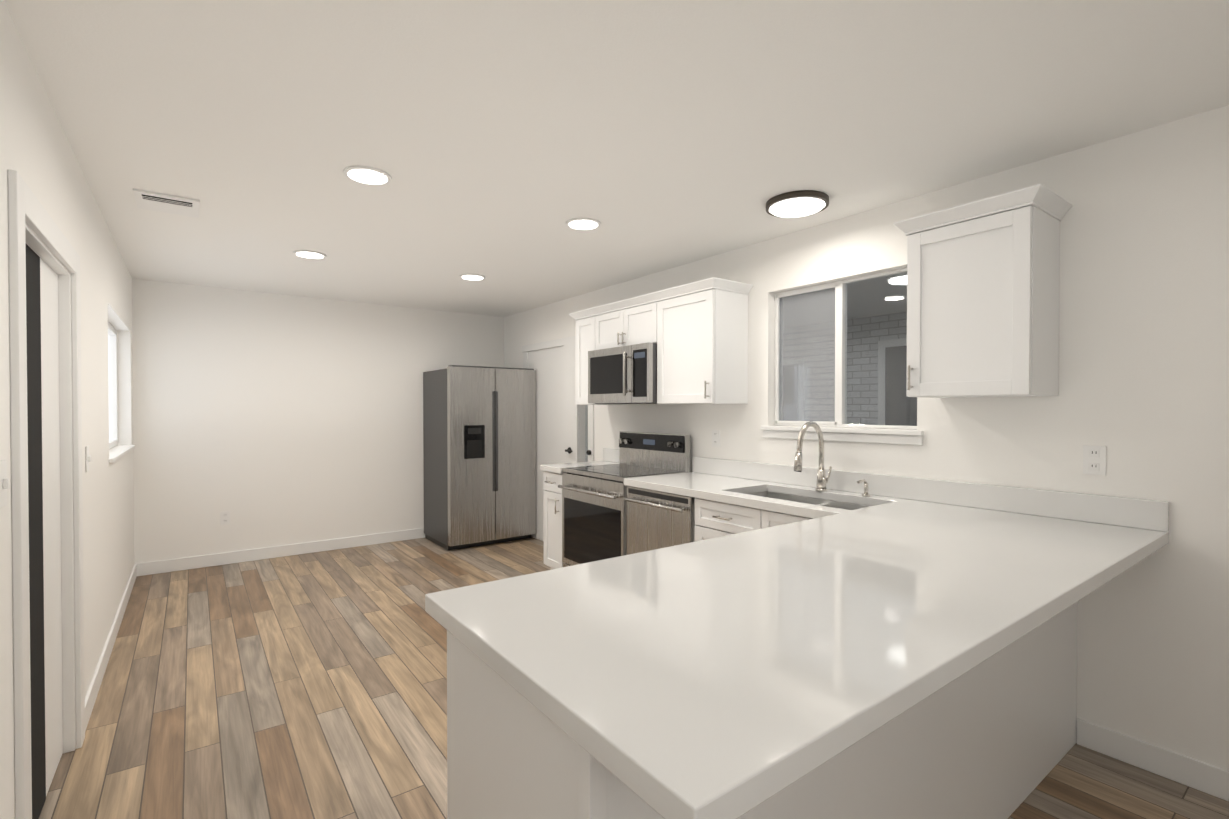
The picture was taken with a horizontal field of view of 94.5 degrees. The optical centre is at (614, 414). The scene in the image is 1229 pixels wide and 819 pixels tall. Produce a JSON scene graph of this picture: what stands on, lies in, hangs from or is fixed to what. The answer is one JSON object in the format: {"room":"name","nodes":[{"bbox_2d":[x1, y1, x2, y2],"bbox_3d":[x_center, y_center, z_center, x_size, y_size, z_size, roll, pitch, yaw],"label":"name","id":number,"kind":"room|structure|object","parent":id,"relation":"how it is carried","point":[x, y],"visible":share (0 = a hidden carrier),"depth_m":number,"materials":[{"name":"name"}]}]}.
{"room":"kitchen","nodes":[
{"label":"kitchen","id":0,"kind":"room"},
{"bbox_2d":[0,0,134,818],"bbox_3d":[-1.806,0.139,1.659,0.150,2.440,7.650,0,1,-37],"label":"wall","id":1,"kind":"structure","parent":0,"point":[37,154],"depth_m":2.54,"materials":[{"name":"paint"}]},
{"bbox_2d":[0,459,8,507],"bbox_3d":[-1.528,0.172,1.423,0.014,0.116,0.072,0,1,-37],"label":"light switch","id":2,"kind":"object","parent":1,"relation":"attached to","point":[4,483],"visible":1,"depth_m":1.42,"materials":[{"name":"white plastic"}]},
{"bbox_2d":[8,169,84,818],"bbox_3d":[-2.090,0.258,1.804,0.468,2.200,1.280,0,1,-37],"label":"door frame","id":3,"kind":"structure","parent":1,"relation":"attached to","point":[25,205],"depth_m":1.99,"materials":[{"name":"paint"}]},
{"bbox_2d":[85,446,90,471],"bbox_3d":[-2.393,0.199,2.588,0.014,0.116,0.072,0,1,-37],"label":"light switch","id":4,"kind":"object","parent":1,"relation":"attached to","point":[88,458],"visible":1,"depth_m":2.57,"materials":[{"name":"white plastic"}]},
{"bbox_2d":[85,564,136,730],"bbox_3d":[-1.741,1.306,1.720,0.013,0.105,7.350,0,1,-37],"label":"baseboard","id":5,"kind":"structure","parent":1,"relation":"attached to","point":[94,687],"depth_m":3.05,"materials":[{"name":"paint"}]},
{"bbox_2d":[108,322,117,448],"bbox_3d":[-3.472,-0.205,3.818,0.082,1.100,1.710,0,1,-37],"label":"window","id":6,"kind":"structure","parent":1,"relation":"in","point":[112,333],"depth_m":4.40,"materials":[{"name":"plastic"}]},
{"bbox_2d":[109,445,134,462],"bbox_3d":[-3.395,0.258,3.881,0.090,0.023,1.570,0,1,-37],"label":"window sill","id":7,"kind":"structure","parent":1,"relation":"attached to","point":[114,458],"depth_m":3.67,"materials":[{"name":"paint"}]},
{"bbox_2d":[132,279,503,563],"bbox_3d":[-2.657,0.095,5.699,3.605,2.440,0.150,0,1,-37],"label":"wall","id":8,"kind":"structure","parent":0,"point":[265,419],"depth_m":5.26,"materials":[{"name":"paint"}]},
{"bbox_2d":[220,511,229,524],"bbox_3d":[-3.442,0.912,5.025,0.072,0.116,0.007,0,1,-37],"label":"outlet","id":9,"kind":"object","parent":8,"relation":"attached to","point":[225,518],"visible":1,"depth_m":5.02,"materials":[{"name":"paint"}]},
{"bbox_2d":[137,528,424,575],"bbox_3d":[-2.608,1.263,5.646,3.305,0.105,0.013,0,1,-37],"label":"baseboard","id":10,"kind":"structure","parent":8,"relation":"attached to","point":[171,565],"depth_m":5.23,"materials":[{"name":"paint"}]},
{"bbox_2d":[4,0,1228,316],"bbox_3d":[-0.420,-1.142,2.675,3.605,0.100,7.650,0,1,-37],"label":"ceiling","id":11,"kind":"structure","parent":0,"point":[500,142],"depth_m":2.07,"materials":[{"name":"paint"}]},
{"bbox_2d":[133,189,199,217],"bbox_3d":[-2.306,-1.086,2.937,0.260,0.015,0.300,0,1,-37],"label":"ceiling vent","id":12,"kind":"object","parent":11,"relation":"in","point":[161,202],"visible":1,"depth_m":2.91,"materials":[{"name":"metal"}]},
{"bbox_2d":[293,250,326,258],"bbox_3d":[-2.092,-1.100,3.906,0.204,0.010,0.204,0,1,-37],"label":"recessed light","id":13,"kind":"object","parent":11,"relation":"in","point":[309,254],"visible":1,"depth_m":3.88,"materials":[{"name":"paint"}]},
{"bbox_2d":[343,166,391,184],"bbox_3d":[-1.121,-1.085,2.584,0.204,0.010,0.204,0,1,-37],"label":"recessed light","id":14,"kind":"object","parent":11,"relation":"in","point":[367,175],"visible":0.98,"depth_m":2.56,"materials":[{"name":"paint"}]},
{"bbox_2d":[460,274,484,279],"bbox_3d":[-1.143,-1.107,4.574,0.204,0.010,0.204,0,1,-37],"label":"recessed light","id":15,"kind":"object","parent":11,"relation":"in","point":[472,277],"visible":1,"depth_m":4.56,"materials":[{"name":"paint"}]},
{"bbox_2d":[566,218,600,229],"bbox_3d":[-0.178,-1.093,3.260,0.204,0.010,0.204,0,1,-37],"label":"recessed light","id":16,"kind":"object","parent":11,"relation":"in","point":[583,223],"visible":1,"depth_m":3.24,"materials":[{"name":"paint"}]},
{"bbox_2d":[766,190,828,217],"bbox_3d":[0.936,-1.074,2.917,0.310,0.039,0.310,0,1,-37],"label":"ceiling light","id":17,"kind":"object","parent":11,"relation":"in","point":[800,203],"visible":1,"depth_m":2.85,"materials":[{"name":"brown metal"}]},
{"bbox_2d":[39,537,1228,818],"bbox_3d":[-0.420,1.398,2.703,3.605,0.100,7.650,0,1,-37],"label":"floor","id":18,"kind":"structure","parent":0,"point":[309,685],"depth_m":2.63,"materials":[{"name":"brown wood"}]},
{"bbox_2d":[423,365,535,550],"bbox_3d":[-1.426,0.414,6.009,0.928,1.795,0.786,0,1,-37],"label":"refrigerator","id":19,"kind":"object","parent":18,"relation":"on","point":[479,438],"visible":1,"depth_m":5.69,"materials":[{"name":"silver metal"}]},
{"bbox_2d":[543,473,561,484],"bbox_3d":[-0.240,0.888,4.695,0.628,0.876,0.298,0,1,-37],"label":"drawer","id":20,"kind":"object","parent":18,"relation":"on","point":[548,478],"depth_m":4.50,"materials":[{"name":"paint"}]},
{"bbox_2d":[541,461,619,472],"bbox_3d":[-0.250,0.428,4.688,0.648,0.044,0.314,0,1,-37],"label":"countertop","id":21,"kind":"structure","parent":20,"relation":"on","point":[545,468],"depth_m":4.57,"materials":[{"name":"white stone"}]},
{"bbox_2d":[558,431,689,566],"bbox_3d":[0.047,0.736,4.220,0.668,1.190,0.780,0,1,-37],"label":"range","id":22,"kind":"object","parent":18,"relation":"on","point":[594,515],"visible":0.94,"depth_m":4.13,"materials":[{"name":"metal"}]},
{"bbox_2d":[447,633,832,818],"bbox_3d":[0.023,0.925,1.327,0.627,0.876,0.638,0,1,-37],"label":"base cabinet","id":23,"kind":"object","parent":18,"relation":"on","point":[505,761],"depth_m":1.15,"materials":[{"name":"paint"}]},
{"bbox_2d":[425,473,1168,818],"bbox_3d":[0.335,0.454,2.383,2.458,0.044,2.492,0,1,-37],"label":"countertop","id":24,"kind":"structure","parent":23,"relation":"on","point":[714,675],"depth_m":1.23,"materials":[{"name":"white stone"}]},
{"bbox_2d":[789,421,832,492],"bbox_3d":[1.082,0.229,3.091,0.269,0.390,0.103,0,1,-37],"label":"faucet","id":25,"kind":"object","parent":24,"relation":"on","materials":[{"name":"silver metal"}]},
{"bbox_2d":[753,489,868,508],"bbox_3d":[0.996,0.560,3.005,0.434,0.207,0.814,0,1,-37],"label":"sink","id":26,"kind":"object","parent":24,"relation":"in","point":[764,492],"depth_m":3.21,"materials":[{"name":"silver metal"}]},
{"bbox_2d":[857,477,872,496],"bbox_3d":[1.290,0.379,2.947,0.097,0.092,0.042,0,1,-37],"label":"soap dispenser","id":27,"kind":"object","parent":24,"relation":"on","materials":[{"name":"silver metal"}]},
{"bbox_2d":[624,486,694,554],"bbox_3d":[0.470,0.901,3.641,0.631,0.872,0.594,0,1,-37],"label":"dishwasher","id":28,"kind":"object","parent":18,"relation":"on","point":[657,519],"visible":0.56,"depth_m":3.47,"materials":[{"name":"metal"}]},
{"bbox_2d":[833,693,944,818],"bbox_3d":[0.504,0.921,1.701,0.592,0.876,0.612,0,1,-37],"label":"base cabinet","id":29,"kind":"object","parent":18,"relation":"on","point":[898,773],"depth_m":1.47,"materials":[{"name":"paint"}]},
{"bbox_2d":[945,641,1020,818],"bbox_3d":[0.960,0.917,2.086,0.599,0.876,0.685,0,1,-37],"label":"base cabinet","id":30,"kind":"object","parent":18,"relation":"on","point":[983,710],"depth_m":1.80,"materials":[{"name":"paint"}]},
{"bbox_2d":[1021,605,1076,802],"bbox_3d":[1.437,0.913,2.440,0.628,0.876,0.685,0,1,-37],"label":"base cabinet","id":31,"kind":"object","parent":18,"relation":"on","point":[1048,655],"depth_m":2.13,"materials":[{"name":"paint"}]},
{"bbox_2d":[504,105,1228,770],"bbox_3d":[0.967,0.117,3.719,0.150,2.440,7.650,0,1,-37],"label":"wall","id":32,"kind":"structure","parent":0,"point":[1144,313],"depth_m":2.25,"materials":[{"name":"paint"}]},
{"bbox_2d":[522,336,593,540],"bbox_3d":[-0.596,0.285,5.675,0.155,2.060,1.350,0,1,-37],"label":"door","id":33,"kind":"structure","parent":32,"relation":"attached to","point":[552,363],"depth_m":5.67,"materials":[{"name":"white paint"}]},
{"bbox_2d":[573,309,626,404],"bbox_3d":[-0.110,-0.465,4.758,0.328,0.760,0.288,0,1,-37],"label":"upper cabinet","id":34,"kind":"object","parent":32,"relation":"attached to","point":[584,318],"depth_m":4.69,"materials":[{"name":"paint"}]},
{"bbox_2d":[593,293,652,349],"bbox_3d":[0.200,-0.673,4.338,0.328,0.334,0.752,0,1,-37],"label":"upper cabinet","id":35,"kind":"object","parent":32,"relation":"attached to","point":[629,321],"depth_m":4.22,"materials":[{"name":"paint"}]},
{"bbox_2d":[588,342,656,403],"bbox_3d":[0.149,-0.294,4.304,0.452,0.416,0.744,0,1,-37],"label":"microwave","id":36,"kind":"object","parent":35,"relation":"attached to","point":[627,374],"visible":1,"depth_m":4.12,"materials":[{"name":"metal"}]},
{"bbox_2d":[653,277,752,403],"bbox_3d":[0.582,-0.455,3.826,0.328,0.760,0.530,0,1,-37],"label":"upper cabinet","id":37,"kind":"object","parent":32,"relation":"attached to","point":[697,332],"depth_m":3.66,"materials":[{"name":"paint"}]},
{"bbox_2d":[712,430,719,446],"bbox_3d":[0.703,0.164,3.941,0.007,0.116,0.072,0,1,-37],"label":"outlet","id":38,"kind":"object","parent":32,"relation":"attached to","point":[715,438],"visible":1,"depth_m":3.94,"materials":[{"name":"paint"}]},
{"bbox_2d":[761,426,923,444],"bbox_3d":[1.254,0.110,3.229,0.083,0.073,0.990,0,1,-37],"label":"window sill","id":39,"kind":"structure","parent":32,"relation":"attached to","point":[908,437],"depth_m":3.11,"materials":[{"name":"paint"}]},
{"bbox_2d":[774,268,916,428],"bbox_3d":[1.306,-0.348,3.263,0.053,0.836,0.916,0,1,-37],"label":"window","id":40,"kind":"structure","parent":32,"relation":"in","point":[840,374],"depth_m":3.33,"materials":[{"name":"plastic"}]},
{"bbox_2d":[603,449,1168,532],"bbox_3d":[0.982,0.362,3.554,0.022,0.111,3.602,0,1,-37],"label":"backsplash","id":41,"kind":"structure","parent":32,"relation":"attached to","point":[1136,513],"depth_m":2.60,"materials":[{"name":"white stone"}]},
{"bbox_2d":[893,184,1071,397],"bbox_3d":[1.573,-0.474,2.459,0.368,0.788,0.555,0,1,-37],"label":"upper cabinet","id":42,"kind":"object","parent":32,"relation":"attached to","point":[983,279],"visible":1,"depth_m":2.33,"materials":[{"name":"paint"}]},
{"bbox_2d":[1083,445,1105,474],"bbox_3d":[1.932,0.182,2.288,0.007,0.116,0.072,0,1,-37],"label":"outlet","id":43,"kind":"object","parent":32,"relation":"attached to","point":[1094,460],"visible":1,"depth_m":2.29,"materials":[{"name":"plastic"}]},
{"bbox_2d":[1076,718,1228,800],"bbox_3d":[1.435,1.292,2.965,0.013,0.105,5.560,0,1,-37],"label":"baseboard","id":44,"kind":"structure","parent":32,"relation":"attached to","point":[1210,779],"depth_m":2.14,"materials":[{"name":"paint"}]}
]}

